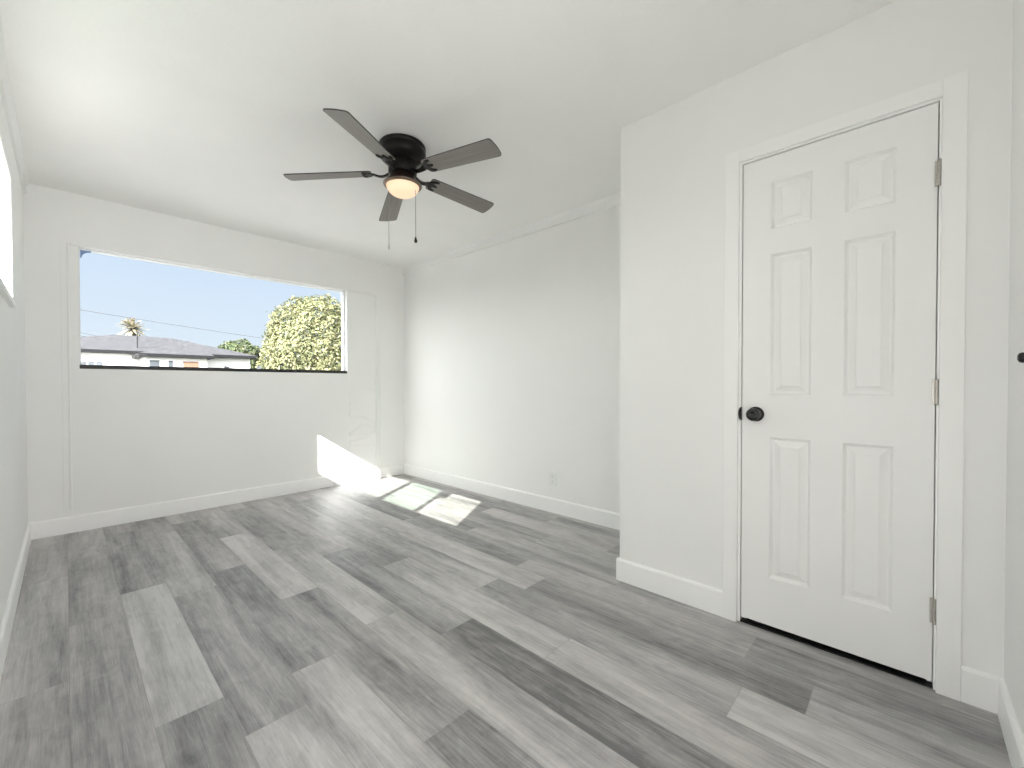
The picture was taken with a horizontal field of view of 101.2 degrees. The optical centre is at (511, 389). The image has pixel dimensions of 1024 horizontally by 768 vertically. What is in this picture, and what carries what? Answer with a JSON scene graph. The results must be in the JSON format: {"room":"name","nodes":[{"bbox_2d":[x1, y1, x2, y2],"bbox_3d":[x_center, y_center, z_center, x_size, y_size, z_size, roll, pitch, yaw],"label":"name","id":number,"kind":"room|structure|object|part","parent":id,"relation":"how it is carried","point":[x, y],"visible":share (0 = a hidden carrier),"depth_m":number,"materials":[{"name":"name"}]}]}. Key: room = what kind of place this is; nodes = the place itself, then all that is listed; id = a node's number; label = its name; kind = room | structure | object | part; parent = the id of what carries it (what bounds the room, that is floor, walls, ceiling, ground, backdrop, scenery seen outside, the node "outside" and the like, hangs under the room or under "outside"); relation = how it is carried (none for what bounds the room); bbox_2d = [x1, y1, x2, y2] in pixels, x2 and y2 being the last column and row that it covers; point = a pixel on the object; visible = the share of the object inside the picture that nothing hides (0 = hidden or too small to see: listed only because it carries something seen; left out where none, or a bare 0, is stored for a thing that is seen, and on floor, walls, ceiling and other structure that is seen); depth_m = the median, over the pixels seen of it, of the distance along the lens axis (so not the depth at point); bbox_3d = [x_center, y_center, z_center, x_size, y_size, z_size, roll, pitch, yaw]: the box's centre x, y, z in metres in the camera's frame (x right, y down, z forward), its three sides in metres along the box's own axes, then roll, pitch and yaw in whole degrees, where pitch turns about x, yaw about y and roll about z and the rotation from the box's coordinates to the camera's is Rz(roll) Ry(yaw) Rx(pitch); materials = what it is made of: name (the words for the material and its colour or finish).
{"room":"empty bedroom","nodes":[
{"label":"empty bedroom","id":0,"kind":"room"},
{"bbox_2d":[0,92,27,625],"bbox_3d":[-1.647,-0.170,1.199,4.793,2.463,0.140,1,1,43],"label":"wall","id":1,"kind":"structure","parent":0,"point":[13,419],"depth_m":2.11,"materials":[{"name":"paint"}]},
{"bbox_2d":[0,131,16,307],"bbox_3d":[-1.714,-0.733,1.282,2.269,0.667,0.142,1,1,43],"label":"window","id":2,"kind":"structure","parent":1,"relation":"in","point":[8,296],"depth_m":2.07,"materials":[{"name":"white plastic"}]},
{"bbox_3d":[-1.700,-0.412,1.301,2.265,0.024,0.102,1,1,43],"label":"sill","id":3,"kind":"part","parent":2,"relation":"part of","materials":[{"name":"paint"}]},
{"bbox_2d":[0,18,29,193],"bbox_3d":[-1.641,-1.363,1.294,4.652,0.080,0.031,1,1,43],"label":"crown molding","id":4,"kind":"structure","parent":1,"relation":"attached to","point":[6,88],"depth_m":2.08,"materials":[{"name":"paint"}]},
{"bbox_2d":[0,523,30,681],"bbox_3d":[-1.929,0.997,1.585,3.845,0.119,0.014,1,1,43],"label":"baseboard","id":5,"kind":"structure","parent":1,"relation":"attached to","point":[6,626],"depth_m":1.92,"materials":[{"name":"paint"}]},
{"bbox_2d":[23,184,403,522],"bbox_3d":[-2.369,-0.205,4.020,0.153,2.463,3.260,1,1,43],"label":"wall","id":6,"kind":"structure","parent":0,"point":[98,440],"depth_m":3.53,"materials":[{"name":"paint"}]},
{"bbox_2d":[78,248,346,373],"bbox_3d":[-2.511,-0.610,3.845,0.091,0.893,2.020,1,1,43],"label":"window","id":7,"kind":"structure","parent":6,"relation":"in","point":[82,251],"depth_m":3.63,"materials":[{"name":"white plastic"}]},
{"bbox_2d":[30,464,403,539],"bbox_3d":[-2.317,0.966,3.987,0.014,0.119,2.980,1,1,43],"label":"baseboard","id":8,"kind":"structure","parent":6,"relation":"attached to","point":[71,524],"depth_m":3.56,"materials":[{"name":"paint"}]},
{"bbox_3d":[-1.657,-0.083,4.677,0.015,1.950,0.316,1,1,43],"label":"patch panel","id":9,"kind":"part","parent":6,"relation":"part of","materials":[{"name":"paint"}]},
{"bbox_2d":[0,0,897,267],"bbox_3d":[-0.121,-1.464,1.313,7.119,0.120,4.095,1,1,43],"label":"ceiling","id":10,"kind":"structure","parent":0,"point":[194,110],"depth_m":1.99,"materials":[{"name":"paint"}]},
{"bbox_2d":[283,108,501,248],"bbox_3d":[-0.603,-1.116,2.471,1.251,0.606,1.225,1,1,43],"label":"ceiling fan","id":11,"kind":"object","parent":10,"relation":"hanging from","point":[404,155],"visible":1,"depth_m":2.37,"materials":[{"name":"grey wood"}]},
{"bbox_3d":[-1.046,-1.226,2.410,0.475,0.006,0.127,-6,13,-6],"label":"blade","id":12,"kind":"part","parent":11,"relation":"part of","materials":[{"name":"grey wood"}]},
{"bbox_3d":[-0.723,-1.232,2.050,0.127,0.006,0.475,12,7,11],"label":"blade","id":13,"kind":"part","parent":11,"relation":"part of","materials":[{"name":"grey wood"}]},
{"bbox_3d":[-0.804,-1.238,2.828,0.127,0.006,0.475,-14,2,-24],"label":"blade","id":14,"kind":"part","parent":11,"relation":"part of","materials":[{"name":"grey wood"}]},
{"bbox_3d":[-0.637,-1.282,2.452,0.160,0.067,0.160,1,1,43],"label":"motor","id":15,"kind":"part","parent":11,"relation":"part of","materials":[{"name":"black metal"}]},
{"bbox_3d":[-0.637,-1.157,2.454,0.187,0.064,0.187,1,1,43],"label":"lamp shade","id":16,"kind":"part","parent":11,"relation":"part of","materials":[{"name":"beige glass"}]},
{"bbox_3d":[-0.558,-1.043,2.435,0.004,0.320,0.004,0,1,21],"label":"pull chain","id":17,"kind":"part","parent":11,"relation":"part of","materials":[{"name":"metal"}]},
{"bbox_3d":[-0.331,-1.250,2.728,0.475,0.006,0.127,3,-14,-42],"label":"blade","id":18,"kind":"part","parent":11,"relation":"part of","materials":[{"name":"grey wood"}]},
{"bbox_3d":[-0.281,-1.243,2.246,0.475,0.006,0.127,4,-9,30],"label":"blade","id":19,"kind":"part","parent":11,"relation":"part of","materials":[{"name":"grey wood"}]},
{"bbox_2d":[0,474,1011,767],"bbox_3d":[0.257,1.065,0.871,8.179,0.002,4.600,1,1,43],"label":"floor","id":20,"kind":"structure","parent":0,"point":[402,620],"depth_m":1.65,"materials":[{"name":"laminate"}]},
{"bbox_2d":[403,206,619,513],"bbox_3d":[-0.011,-0.207,3.943,3.412,2.463,0.140,1,1,43],"label":"wall","id":21,"kind":"structure","parent":0,"point":[512,348],"depth_m":3.72,"materials":[{"name":"paint"}]},
{"bbox_2d":[401,192,620,274],"bbox_3d":[-0.122,-1.398,3.914,3.272,0.080,0.031,1,1,43],"label":"crown molding","id":22,"kind":"structure","parent":21,"relation":"attached to","point":[611,201],"depth_m":3.70,"materials":[{"name":"paint"}]},
{"bbox_2d":[404,464,619,529],"bbox_3d":[-0.109,0.965,3.946,3.257,0.119,0.014,1,1,43],"label":"baseboard","id":23,"kind":"structure","parent":21,"relation":"attached to","point":[597,516],"depth_m":3.73,"materials":[{"name":"paint"}]},
{"bbox_2d":[549,471,556,485],"bbox_3d":[0.342,0.746,3.521,0.074,0.116,0.010,1,1,43],"label":"wall outlet","id":24,"kind":"object","parent":21,"relation":"attached to","point":[552,475],"visible":1,"depth_m":3.51,"materials":[{"name":"plastic"}]},
{"bbox_2d":[620,0,1012,677],"bbox_3d":[1.339,-0.184,2.085,1.381,2.463,0.715,1,1,43],"label":"wall","id":25,"kind":"structure","parent":0,"point":[672,201],"depth_m":1.91,"materials":[{"name":"paint"}]},
{"bbox_2d":[616,557,722,616],"bbox_3d":[0.777,0.987,2.130,0.548,0.119,0.014,1,1,43],"label":"baseboard","id":26,"kind":"structure","parent":25,"relation":"attached to","point":[704,597],"depth_m":2.10,"materials":[{"name":"paint"}]},
{"bbox_2d":[723,70,967,700],"bbox_3d":[1.274,-0.006,1.699,0.750,2.115,0.171,1,1,43],"label":"door","id":27,"kind":"structure","parent":25,"relation":"in","point":[845,294],"depth_m":1.62,"materials":[{"name":"paint"}]},
{"bbox_3d":[1.026,0.107,1.891,0.013,0.060,0.010,1,1,43],"label":"strike plate","id":28,"kind":"part","parent":27,"relation":"part of","materials":[{"name":"black metal"}]},
{"bbox_3d":[1.054,0.108,1.831,0.065,0.065,0.059,1,1,43],"label":"knob","id":29,"kind":"part","parent":27,"relation":"part of","materials":[{"name":"black metal"}]},
{"bbox_2d":[960,665,1003,713],"bbox_3d":[1.558,0.996,1.395,0.096,0.119,0.014,1,1,43],"label":"baseboard","id":30,"kind":"structure","parent":25,"relation":"attached to","point":[979,689],"depth_m":1.39,"materials":[{"name":"paint"}]},
{"bbox_2d":[1004,0,1023,738],"bbox_3d":[1.155,-0.168,0.799,0.115,2.463,3.120,1,1,43],"label":"wall","id":31,"kind":"structure","parent":0,"point":[1014,558],"depth_m":1.25,"materials":[{"name":"paint"}]},
{"bbox_2d":[997,679,1023,767],"bbox_3d":[1.221,1.001,0.977,0.014,0.119,1.056,1,1,43],"label":"baseboard","id":32,"kind":"structure","parent":31,"relation":"attached to","point":[1012,734],"depth_m":1.22,"materials":[{"name":"paint"}]},
{"bbox_2d":[1017,352,1023,362],"bbox_3d":[1.252,-0.078,1.017,0.040,0.030,0.030,1,1,43],"label":"wall hook","id":33,"kind":"object","parent":31,"relation":"attached to","point":[1020,357],"visible":1,"depth_m":1.02,"materials":[{"name":"black metal"}]},
{"label":"outside","id":34,"kind":"structure","parent":0,"visible":0},
{"bbox_2d":[83,310,266,338],"bbox_3d":[-13.317,-2.844,17.917,0.021,1.990,21.440,1,1,43],"label":"power line","id":35,"kind":"object","parent":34,"point":[83,310],"visible":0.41,"depth_m":17.12,"materials":[{"name":"metal"}]},
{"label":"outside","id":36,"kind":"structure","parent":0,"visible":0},
{"bbox_3d":[-18.839,1.203,38.359,160.000,0.300,150.000,1,1,43],"label":"ground","id":37,"kind":"structure","parent":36,"visible":0},
{"bbox_2d":[117,317,147,336],"bbox_3d":[-53.683,-4.773,59.611,3.406,11.194,3.480,1,1,43],"label":"palm tree","id":38,"kind":"object","parent":37,"relation":"on","point":[131,324],"visible":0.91,"depth_m":59.19,"materials":[{"name":"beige plant"}]},
{"bbox_2d":[81,333,257,368],"bbox_3d":[-21.883,-1.002,24.575,11.130,4.470,10.900,1,1,43],"label":"house","id":39,"kind":"structure","parent":37,"relation":"on","point":[123,350],"depth_m":22.48,"materials":[{"name":"white paint"}]},
{"bbox_3d":[-21.425,-0.955,21.225,0.020,0.960,1.110,1,1,43],"label":"pane","id":40,"kind":"part","parent":39,"relation":"part of","materials":[{"name":"grey glass"}]},
{"bbox_3d":[-17.882,-1.051,21.047,0.020,0.850,0.390,1,1,43],"label":"pane","id":41,"kind":"part","parent":39,"relation":"part of","materials":[{"name":"grey glass"}]},
{"bbox_3d":[-16.902,-0.156,22.142,0.070,2.630,0.630,1,1,43],"label":"door","id":42,"kind":"part","parent":39,"relation":"part of","materials":[{"name":"orange wood"}]},
{"bbox_2d":[217,338,260,368],"bbox_3d":[-25.185,-1.855,38.950,3.635,5.813,3.966,1,1,43],"label":"tree","id":43,"kind":"object","parent":37,"relation":"on","point":[234,346],"visible":0.47,"depth_m":38.42,"materials":[{"name":"green plant"}]},
{"bbox_2d":[255,293,340,370],"bbox_3d":[-6.095,-0.825,13.130,3.173,4.377,3.384,1,1,43],"label":"round tree","id":44,"kind":"object","parent":37,"relation":"on","point":[292,343],"visible":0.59,"depth_m":12.03,"materials":[{"name":"green plant"}]}
]}

